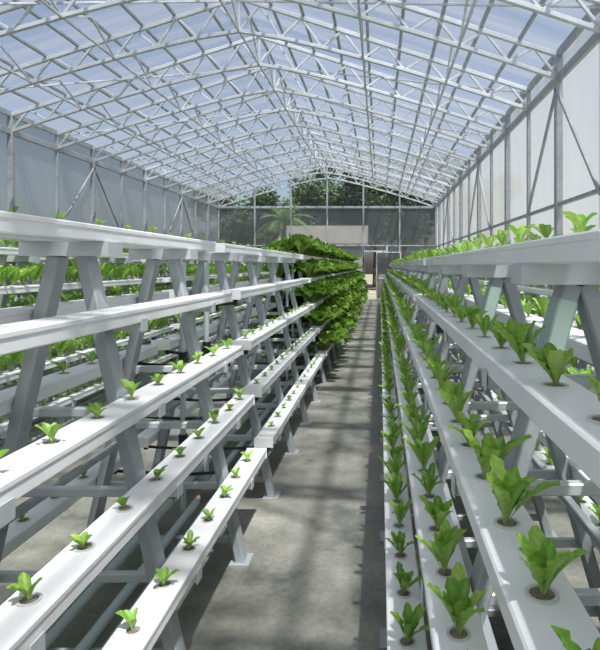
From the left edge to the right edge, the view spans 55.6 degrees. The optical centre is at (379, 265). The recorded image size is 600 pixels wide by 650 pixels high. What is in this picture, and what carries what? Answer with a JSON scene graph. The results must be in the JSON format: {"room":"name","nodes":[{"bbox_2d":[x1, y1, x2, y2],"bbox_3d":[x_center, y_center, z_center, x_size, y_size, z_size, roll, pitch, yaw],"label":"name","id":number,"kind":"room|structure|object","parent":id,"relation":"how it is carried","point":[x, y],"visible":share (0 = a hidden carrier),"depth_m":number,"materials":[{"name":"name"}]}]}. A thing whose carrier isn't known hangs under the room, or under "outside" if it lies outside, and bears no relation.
{"room":"greenhouse","nodes":[
{"label":"greenhouse","id":0,"kind":"room"},
{"bbox_2d":[0,109,218,298],"bbox_3d":[-7.140,-0.730,11.615,0.180,4.460,26.430,0,0,0],"label":"wall","id":1,"kind":"structure","parent":0,"point":[37,177],"depth_m":13.68,"materials":[{"name":"grey paint"}]},
{"bbox_2d":[11,36,505,132],"bbox_3d":[-2.340,-3.527,10.850,9.648,1.912,0.060,0,0,0],"label":"roof truss","id":2,"kind":"object","parent":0,"point":[238,43],"depth_m":10.82,"materials":[{"name":"white metal"}]},
{"bbox_2d":[0,1,527,110],"bbox_3d":[-2.340,-3.527,9.300,9.648,1.912,0.060,0,0,0],"label":"roof truss","id":3,"kind":"object","parent":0,"point":[48,59],"depth_m":9.27,"materials":[{"name":"white metal"}]},
{"bbox_2d":[58,63,490,149],"bbox_3d":[-2.340,-3.527,12.400,9.648,1.912,0.060,0,0,0],"label":"roof truss","id":4,"kind":"object","parent":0,"point":[198,89],"depth_m":12.37,"materials":[{"name":"white metal"}]},
{"bbox_2d":[0,0,556,79],"bbox_3d":[-2.340,-3.527,7.750,9.648,1.912,0.060,0,0,0],"label":"roof truss","id":5,"kind":"object","parent":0,"point":[438,17],"depth_m":7.72,"materials":[{"name":"white metal"}]},
{"bbox_2d":[94,86,477,161],"bbox_3d":[-2.340,-3.527,13.950,9.648,1.912,0.060,0,0,0],"label":"roof truss","id":6,"kind":"object","parent":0,"point":[103,146],"depth_m":13.92,"materials":[{"name":"white metal"}]},
{"bbox_2d":[122,104,467,172],"bbox_3d":[-2.340,-3.527,15.500,9.648,1.912,0.060,0,0,0],"label":"roof truss","id":7,"kind":"object","parent":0,"point":[255,118],"depth_m":15.47,"materials":[{"name":"white metal"}]},
{"bbox_2d":[0,0,593,198],"bbox_3d":[-2.340,-3.745,11.625,9.860,1.570,26.590,0,0,0],"label":"roof","id":8,"kind":"structure","parent":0,"point":[117,21],"depth_m":11.23,"materials":[{"name":"grey paint"}]},
{"bbox_2d":[0,300,599,649],"bbox_3d":[-2.340,1.560,11.625,9.820,0.120,26.550,0,0,0],"label":"floor","id":9,"kind":"structure","parent":0,"point":[315,576],"depth_m":3.06,"materials":[{"name":"concrete"}]},
{"bbox_2d":[3,257,140,369],"bbox_3d":[-4.750,0.678,9.000,0.890,1.644,3.612,0,0,0],"label":"rack","id":10,"kind":"object","parent":9,"relation":"on","point":[41,258],"visible":0.02,"depth_m":7.72,"materials":[{"name":"white plastic"}]},
{"bbox_2d":[17,263,133,298],"bbox_3d":[-4.744,0.394,8.986,1.153,1.333,3.733,0,0,0],"label":"plants","id":11,"kind":"object","parent":10,"relation":"in","point":[110,288],"visible":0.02,"depth_m":8.22,"materials":[{"name":"green plant"}]},
{"bbox_2d":[0,247,176,458],"bbox_3d":[-2.950,0.678,5.200,0.890,1.644,3.612,0,0,0],"label":"rack","id":12,"kind":"object","parent":9,"relation":"on","point":[9,255],"visible":0.35,"depth_m":4.79,"materials":[{"name":"white plastic"}]},
{"bbox_2d":[0,240,22,247],"label":"plants","id":13,"kind":"object","parent":12,"relation":"in","point":[5,243],"depth_m":4.39,"materials":[{"name":"green plant"}]},
{"bbox_2d":[0,350,24,381],"label":"plants","id":14,"kind":"object","parent":12,"relation":"in","point":[8,359],"depth_m":3.98,"materials":[{"name":"green plant"}]},
{"bbox_2d":[1,297,35,307],"label":"plants","id":15,"kind":"object","parent":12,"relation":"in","point":[13,303],"depth_m":4.93,"materials":[{"name":"green plant"}]},
{"bbox_2d":[0,262,43,285],"label":"plants","id":16,"kind":"object","parent":12,"relation":"in","point":[35,271],"depth_m":4.24,"materials":[{"name":"green plant"}]},
{"bbox_2d":[47,334,93,363],"label":"plants","id":17,"kind":"object","parent":12,"relation":"in","point":[71,344],"depth_m":4.73,"materials":[{"name":"green plant"}]},
{"bbox_2d":[65,258,79,282],"label":"plants","id":18,"kind":"object","parent":12,"relation":"in","point":[72,271],"depth_m":5.00,"materials":[{"name":"green plant"}]},
{"bbox_2d":[61,292,83,300],"label":"plants","id":19,"kind":"object","parent":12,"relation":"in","point":[75,296],"depth_m":5.66,"materials":[{"name":"green plant"}]},
{"bbox_2d":[59,376,101,397],"label":"plants","id":20,"kind":"object","parent":12,"relation":"in","point":[98,379],"depth_m":4.74,"materials":[{"name":"green plant"}]},
{"bbox_2d":[99,261,145,279],"label":"plants","id":21,"kind":"object","parent":12,"relation":"in","point":[133,269],"depth_m":5.97,"materials":[{"name":"green plant"}]},
{"bbox_2d":[106,289,138,296],"label":"plants","id":22,"kind":"object","parent":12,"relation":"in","point":[111,293],"depth_m":6.53,"materials":[{"name":"green plant"}]},
{"bbox_2d":[114,331,130,339],"label":"plants","id":23,"kind":"object","parent":12,"relation":"in","point":[117,333],"depth_m":5.68,"materials":[{"name":"green plant"}]},
{"bbox_2d":[141,349,171,361],"label":"plants","id":24,"kind":"object","parent":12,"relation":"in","point":[160,352],"depth_m":6.44,"materials":[{"name":"green plant"}]},
{"bbox_2d":[145,316,168,331],"label":"plants","id":25,"kind":"object","parent":12,"relation":"in","point":[162,321],"depth_m":6.56,"materials":[{"name":"green plant"}]},
{"bbox_2d":[0,211,266,649],"bbox_3d":[-1.100,0.678,1.323,0.890,1.644,3.866,0,0,0],"label":"rack","id":26,"kind":"object","parent":9,"relation":"on","point":[24,623],"visible":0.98,"depth_m":2.00,"materials":[{"name":"white plastic"}]},
{"bbox_2d":[0,206,252,630],"bbox_3d":[-1.095,0.440,1.334,0.869,1.238,3.742,0,0,0],"label":"seedlings","id":27,"kind":"object","parent":26,"relation":"on","point":[24,585],"visible":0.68,"depth_m":1.95,"materials":[{"name":"green plant"}]},
{"bbox_2d":[134,260,192,335],"bbox_3d":[-4.750,0.678,12.800,0.890,1.644,3.612,0,0,0],"label":"rack","id":28,"kind":"object","parent":9,"relation":"on","point":[142,261],"visible":0.02,"depth_m":11.46,"materials":[{"name":"white plastic"}]},
{"bbox_2d":[119,259,249,377],"bbox_3d":[-2.950,0.678,9.000,0.890,1.644,3.612,0,0,0],"label":"rack","id":29,"kind":"object","parent":9,"relation":"on","point":[167,279],"visible":0.18,"depth_m":8.28,"materials":[{"name":"white plastic"}]},
{"bbox_2d":[155,286,170,290],"label":"plants","id":30,"kind":"object","parent":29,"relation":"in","point":[157,288],"depth_m":8.09,"materials":[{"name":"green plant"}]},
{"bbox_2d":[157,264,169,275],"label":"plants","id":31,"kind":"object","parent":29,"relation":"in","point":[161,272],"depth_m":7.96,"materials":[{"name":"green plant"}]},
{"bbox_2d":[167,314,179,324],"label":"plants","id":32,"kind":"object","parent":29,"relation":"in","point":[177,316],"depth_m":7.28,"materials":[{"name":"green plant"}]},
{"bbox_2d":[186,263,196,275],"label":"plants","id":33,"kind":"object","parent":29,"relation":"in","point":[191,269],"depth_m":8.13,"materials":[{"name":"green plant"}]},
{"bbox_2d":[196,312,203,317],"label":"plants","id":34,"kind":"object","parent":29,"relation":"in","point":[198,313],"depth_m":8.14,"materials":[{"name":"green plant"}]},
{"bbox_2d":[209,263,216,274],"label":"plants","id":35,"kind":"object","parent":29,"relation":"in","point":[212,270],"depth_m":9.17,"materials":[{"name":"green plant"}]},
{"bbox_2d":[225,264,231,273],"label":"plants","id":36,"kind":"object","parent":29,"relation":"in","point":[228,267],"depth_m":10.15,"materials":[{"name":"green plant"}]},
{"bbox_2d":[137,243,324,499],"bbox_3d":[-1.100,0.678,5.100,0.890,1.644,3.312,0,0,0],"label":"rack","id":37,"kind":"object","parent":9,"relation":"on","point":[251,291],"visible":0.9,"depth_m":4.31,"materials":[{"name":"white plastic"}]},
{"bbox_2d":[154,240,319,425],"bbox_3d":[-1.097,0.441,5.095,0.851,1.236,3.197,0,0,0],"label":"seedlings","id":38,"kind":"object","parent":37,"relation":"on","point":[245,333],"visible":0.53,"depth_m":4.54,"materials":[{"name":"green plant"}]},
{"bbox_2d":[209,262,269,335],"bbox_3d":[-2.950,0.678,12.800,0.890,1.644,3.612,0,0,0],"label":"rack","id":39,"kind":"object","parent":9,"relation":"on","point":[265,273],"visible":0.09,"depth_m":12.10,"materials":[{"name":"white plastic"}]},
{"bbox_2d":[212,263,268,318],"bbox_3d":[-2.955,0.393,12.784,1.186,1.334,3.668,0,0,0],"label":"plants","id":40,"kind":"object","parent":39,"relation":"in","point":[243,268],"visible":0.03,"depth_m":11.44,"materials":[{"name":"green plant"}]},
{"bbox_2d":[258,255,341,383],"bbox_3d":[-1.100,0.678,8.600,0.890,1.644,3.312,0,0,0],"label":"rack","id":41,"kind":"object","parent":9,"relation":"on","point":[304,258],"visible":0.29,"depth_m":7.17,"materials":[{"name":"white plastic"}]},
{"bbox_2d":[252,233,359,349],"bbox_3d":[-1.086,0.321,8.577,1.501,1.478,3.776,0,0,0],"label":"plants","id":42,"kind":"object","parent":41,"relation":"in","point":[336,331],"visible":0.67,"depth_m":7.13,"materials":[{"name":"green plant"}]},
{"bbox_2d":[303,258,349,344],"bbox_3d":[-1.100,0.678,12.100,0.890,1.644,3.312,0,0,0],"label":"rack","id":43,"kind":"object","parent":9,"relation":"on","point":[340,273],"visible":0.13,"depth_m":10.68,"materials":[{"name":"white plastic"}]},
{"bbox_2d":[326,244,362,316],"bbox_3d":[-1.100,0.317,12.119,1.447,1.488,3.759,0,0,0],"label":"plants","id":44,"kind":"object","parent":43,"relation":"in","point":[354,292],"visible":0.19,"depth_m":11.68,"materials":[{"name":"green plant"}]},
{"bbox_2d":[380,264,393,312],"bbox_3d":[0.490,0.718,19.800,0.980,1.564,4.212,0,0,0],"label":"rack","id":45,"kind":"object","parent":9,"relation":"on","point":[389,264],"visible":0.12,"depth_m":19.40,"materials":[{"name":"white plastic"}]},
{"bbox_2d":[380,262,394,296],"bbox_3d":[0.508,0.448,19.823,1.050,1.223,4.215,0,0,0],"label":"plants","id":46,"kind":"object","parent":45,"relation":"in","point":[385,276],"visible":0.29,"depth_m":19.25,"materials":[{"name":"green plant"}]},
{"bbox_2d":[380,264,408,327],"bbox_3d":[0.490,0.718,15.400,0.980,1.564,4.212,0,0,0],"label":"rack","id":47,"kind":"object","parent":9,"relation":"on","point":[392,265],"visible":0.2,"depth_m":14.64,"materials":[{"name":"white plastic"}]},
{"bbox_2d":[379,260,396,307],"bbox_3d":[0.491,0.445,15.412,1.035,1.230,4.201,0,0,0],"label":"plants","id":48,"kind":"object","parent":47,"relation":"in","point":[385,290],"visible":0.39,"depth_m":14.79,"materials":[{"name":"green plant"}]},
{"bbox_2d":[380,262,426,357],"bbox_3d":[0.490,0.718,11.000,0.980,1.564,4.212,0,0,0],"label":"rack","id":49,"kind":"object","parent":9,"relation":"on","point":[397,265],"visible":0.2,"depth_m":10.01,"materials":[{"name":"white plastic"}]},
{"bbox_2d":[380,281,400,328],"label":"plants","id":50,"kind":"object","parent":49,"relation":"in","point":[389,303],"depth_m":10.27,"materials":[{"name":"green plant"}]},
{"bbox_2d":[391,270,403,278],"label":"plants","id":51,"kind":"object","parent":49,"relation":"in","point":[394,272],"depth_m":10.55,"materials":[{"name":"green plant"}]},
{"bbox_2d":[397,258,405,262],"label":"plants","id":52,"kind":"object","parent":49,"relation":"in","point":[402,259],"depth_m":10.32,"materials":[{"name":"green plant"}]},
{"bbox_2d":[380,258,497,442],"bbox_3d":[0.490,0.718,6.600,0.980,1.564,4.212,0,0,0],"label":"rack","id":53,"kind":"object","parent":9,"relation":"on","point":[415,266],"visible":0.27,"depth_m":5.14,"materials":[{"name":"white plastic"}]},
{"bbox_2d":[378,273,429,393],"label":"plants","id":54,"kind":"object","parent":53,"relation":"in","point":[406,311],"depth_m":5.62,"materials":[{"name":"green plant"}]},
{"bbox_2d":[403,248,448,261],"label":"plants","id":55,"kind":"object","parent":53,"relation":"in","point":[426,253],"depth_m":5.50,"materials":[{"name":"green plant"}]},
{"bbox_2d":[457,276,504,325],"bbox_3d":[1.780,0.718,10.500,0.980,1.564,4.212,0,0,0],"label":"rack","id":56,"kind":"object","parent":9,"relation":"on","point":[485,279],"visible":0.04,"depth_m":8.76,"materials":[{"name":"white plastic"}]},
{"bbox_2d":[448,274,488,294],"bbox_3d":[1.788,0.450,10.484,1.042,1.219,4.257,0,0,0],"label":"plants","id":57,"kind":"object","parent":56,"relation":"in","point":[483,278],"visible":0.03,"depth_m":9.09,"materials":[{"name":"green plant"}]},
{"bbox_2d":[380,229,599,649],"bbox_3d":[0.490,0.718,1.850,0.980,1.564,4.912,0,0,0],"label":"rack","id":58,"kind":"object","parent":9,"relation":"on","point":[565,417],"visible":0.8,"depth_m":1.42,"materials":[{"name":"white plastic"}]},
{"bbox_2d":[378,211,599,649],"bbox_3d":[0.492,0.463,1.844,1.020,1.194,4.949,0,0,0],"label":"plants","id":59,"kind":"object","parent":58,"relation":"in","point":[508,488],"visible":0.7,"depth_m":1.50,"materials":[{"name":"green plant"}]},
{"bbox_2d":[486,281,595,389],"bbox_3d":[1.780,0.718,6.100,0.980,1.564,4.212,0,0,0],"label":"rack","id":60,"kind":"object","parent":9,"relation":"on","point":[535,291],"visible":0.06,"depth_m":5.76,"materials":[{"name":"white plastic"}]},
{"bbox_2d":[492,322,506,326],"label":"plants","id":61,"kind":"object","parent":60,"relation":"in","point":[502,324],"depth_m":6.52,"materials":[{"name":"green plant"}]},
{"bbox_2d":[520,285,554,316],"label":"plants","id":62,"kind":"object","parent":60,"relation":"in","point":[534,310],"depth_m":5.59,"materials":[{"name":"green plant"}]},
{"bbox_2d":[569,357,577,366],"label":"plants","id":63,"kind":"object","parent":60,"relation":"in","point":[573,361],"depth_m":4.20,"materials":[{"name":"green plant"}]},
{"bbox_2d":[573,310,582,329],"label":"plants","id":64,"kind":"object","parent":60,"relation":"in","point":[579,325],"depth_m":4.31,"materials":[{"name":"green plant"}]},
{"bbox_3d":[-4.750,0.678,5.200,0.890,1.644,3.612,0,0,0],"label":"rack","id":65,"kind":"object","parent":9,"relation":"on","visible":0},
{"bbox_2d":[0,246,16,299],"bbox_3d":[-4.744,0.394,5.186,1.153,1.333,3.733,0,0,0],"label":"plants","id":66,"kind":"object","parent":65,"relation":"in","point":[9,296],"visible":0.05,"depth_m":6.79,"materials":[{"name":"green plant"}]},
{"bbox_3d":[-1.100,0.678,15.600,0.890,1.644,3.312,0,0,0],"label":"rack","id":67,"kind":"object","parent":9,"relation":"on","visible":0},
{"bbox_2d":[339,250,367,303],"bbox_3d":[-1.086,0.321,15.577,1.501,1.478,3.776,0,0,0],"label":"plants","id":68,"kind":"object","parent":67,"relation":"in","point":[358,275],"visible":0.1,"depth_m":15.25,"materials":[{"name":"green plant"}]},
{"bbox_3d":[-1.100,0.678,19.100,0.890,1.644,3.312,0,0,0],"label":"rack","id":69,"kind":"object","parent":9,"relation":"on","visible":0},
{"bbox_2d":[348,253,368,294],"bbox_3d":[-1.100,0.317,19.119,1.447,1.488,3.759,0,0,0],"label":"plants","id":70,"kind":"object","parent":69,"relation":"in","point":[363,282],"visible":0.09,"depth_m":18.85,"materials":[{"name":"green plant"}]},
{"bbox_2d":[0,0,599,198],"bbox_3d":[-2.340,-3.692,11.628,9.670,1.672,26.373,0,0,0],"label":"roof frame","id":71,"kind":"structure","parent":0,"point":[445,3],"depth_m":10.53,"materials":[{"name":"white metal"}]},
{"bbox_2d":[146,119,459,180],"bbox_3d":[-2.340,-3.527,17.050,9.648,1.912,0.060,0,0,0],"label":"roof truss","id":72,"kind":"object","parent":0,"point":[199,153],"depth_m":17.02,"materials":[{"name":"white metal"}]},
{"bbox_2d":[165,131,453,187],"bbox_3d":[-2.340,-3.527,18.600,9.648,1.912,0.060,0,0,0],"label":"roof truss","id":73,"kind":"object","parent":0,"point":[233,156],"depth_m":18.57,"materials":[{"name":"white metal"}]},
{"bbox_2d":[182,142,447,193],"bbox_3d":[-2.340,-3.527,20.150,9.648,1.912,0.060,0,0,0],"label":"roof truss","id":74,"kind":"object","parent":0,"point":[315,143],"depth_m":20.12,"materials":[{"name":"white metal"}]},
{"bbox_2d":[196,151,442,199],"bbox_3d":[-2.340,-3.527,21.700,9.648,1.912,0.060,0,0,0],"label":"roof truss","id":75,"kind":"object","parent":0,"point":[345,159],"depth_m":21.67,"materials":[{"name":"white metal"}]},
{"bbox_2d":[209,160,438,203],"bbox_3d":[-2.340,-3.527,23.250,9.648,1.912,0.060,0,0,0],"label":"roof truss","id":76,"kind":"object","parent":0,"point":[347,166],"depth_m":23.22,"materials":[{"name":"white metal"}]},
{"bbox_2d":[219,165,434,206],"bbox_3d":[-2.340,-3.527,24.800,9.648,1.912,0.060,0,0,0],"label":"roof truss","id":77,"kind":"object","parent":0,"point":[302,173],"depth_m":24.77,"materials":[{"name":"white metal"}]},
{"bbox_2d":[218,165,436,277],"bbox_3d":[-2.340,-1.475,24.830,9.690,5.950,0.180,0,0,0],"label":"wall","id":78,"kind":"structure","parent":0,"point":[357,230],"depth_m":24.85,"materials":[{"name":"glass"}]},
{"bbox_2d":[376,252,400,299],"bbox_3d":[0.375,0.425,24.637,1.100,2.100,0.095,0,0,0],"label":"door","id":79,"kind":"structure","parent":78,"relation":"in","point":[383,259],"depth_m":24.66,"materials":[{"name":"metal"}]},
{"bbox_2d":[435,8,599,393],"bbox_3d":[2.480,-0.730,11.615,0.180,4.460,26.430,0,0,0],"label":"wall","id":80,"kind":"structure","parent":0,"point":[545,164],"depth_m":8.63,"materials":[{"name":"grey paint"}]},
{"bbox_2d":[497,0,599,33],"bbox_3d":[-2.340,-3.527,6.200,9.648,1.912,0.060,0,0,0],"label":"roof truss","id":81,"kind":"object","parent":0,"point":[535,7],"depth_m":6.18,"materials":[{"name":"white metal"}]},
{"label":"outside","id":82,"kind":"structure","parent":0,"visible":0},
{"bbox_2d":[364,274,376,299],"bbox_3d":[0.000,1.715,35.000,120.000,0.170,150.000,0,0,0],"label":"ground","id":83,"kind":"structure","parent":82,"point":[371,294],"depth_m":40.57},
{"bbox_2d":[206,185,280,242],"bbox_3d":[-9.601,-1.911,36.866,6.177,7.096,6.235,0,0,0],"label":"tree","id":84,"kind":"object","parent":83,"relation":"on","point":[267,199],"visible":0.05,"depth_m":36.24,"materials":[{"name":"green plant"}]},
{"bbox_2d":[276,194,317,205],"bbox_3d":[-6.999,-2.508,46.615,6.506,8.287,7.672,0,0,-43],"label":"tree","id":85,"kind":"object","parent":83,"relation":"on","point":[287,200],"visible":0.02,"depth_m":44.81,"materials":[{"name":"green plant"}]},
{"bbox_2d":[286,150,397,205],"bbox_3d":[-2.320,-3.200,39.310,8.268,9.669,8.183,0,0,0],"label":"tree","id":86,"kind":"object","parent":83,"relation":"on","point":[313,193],"visible":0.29,"depth_m":38.05,"materials":[{"name":"green plant"}]},
{"bbox_2d":[339,153,422,286],"bbox_3d":[0.065,-3.768,44.137,7.790,10.803,7.926,0,0,19],"label":"tree","id":87,"kind":"object","parent":83,"relation":"on","point":[374,254],"visible":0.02,"depth_m":43.85,"materials":[{"name":"green plant"}]},
{"bbox_2d":[340,153,463,205],"bbox_3d":[1.565,-3.194,38.715,8.439,9.658,8.164,0,0,32],"label":"tree","id":88,"kind":"object","parent":83,"relation":"on","point":[371,194],"visible":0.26,"depth_m":36.82,"materials":[{"name":"green plant"}]},
{"bbox_2d":[419,180,446,205],"bbox_3d":[6.077,-2.525,39.465,6.861,8.320,6.444,0,0,33],"label":"tree","id":89,"kind":"object","parent":83,"relation":"on","point":[425,201],"visible":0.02,"depth_m":39.25,"materials":[{"name":"green plant"}]}
]}

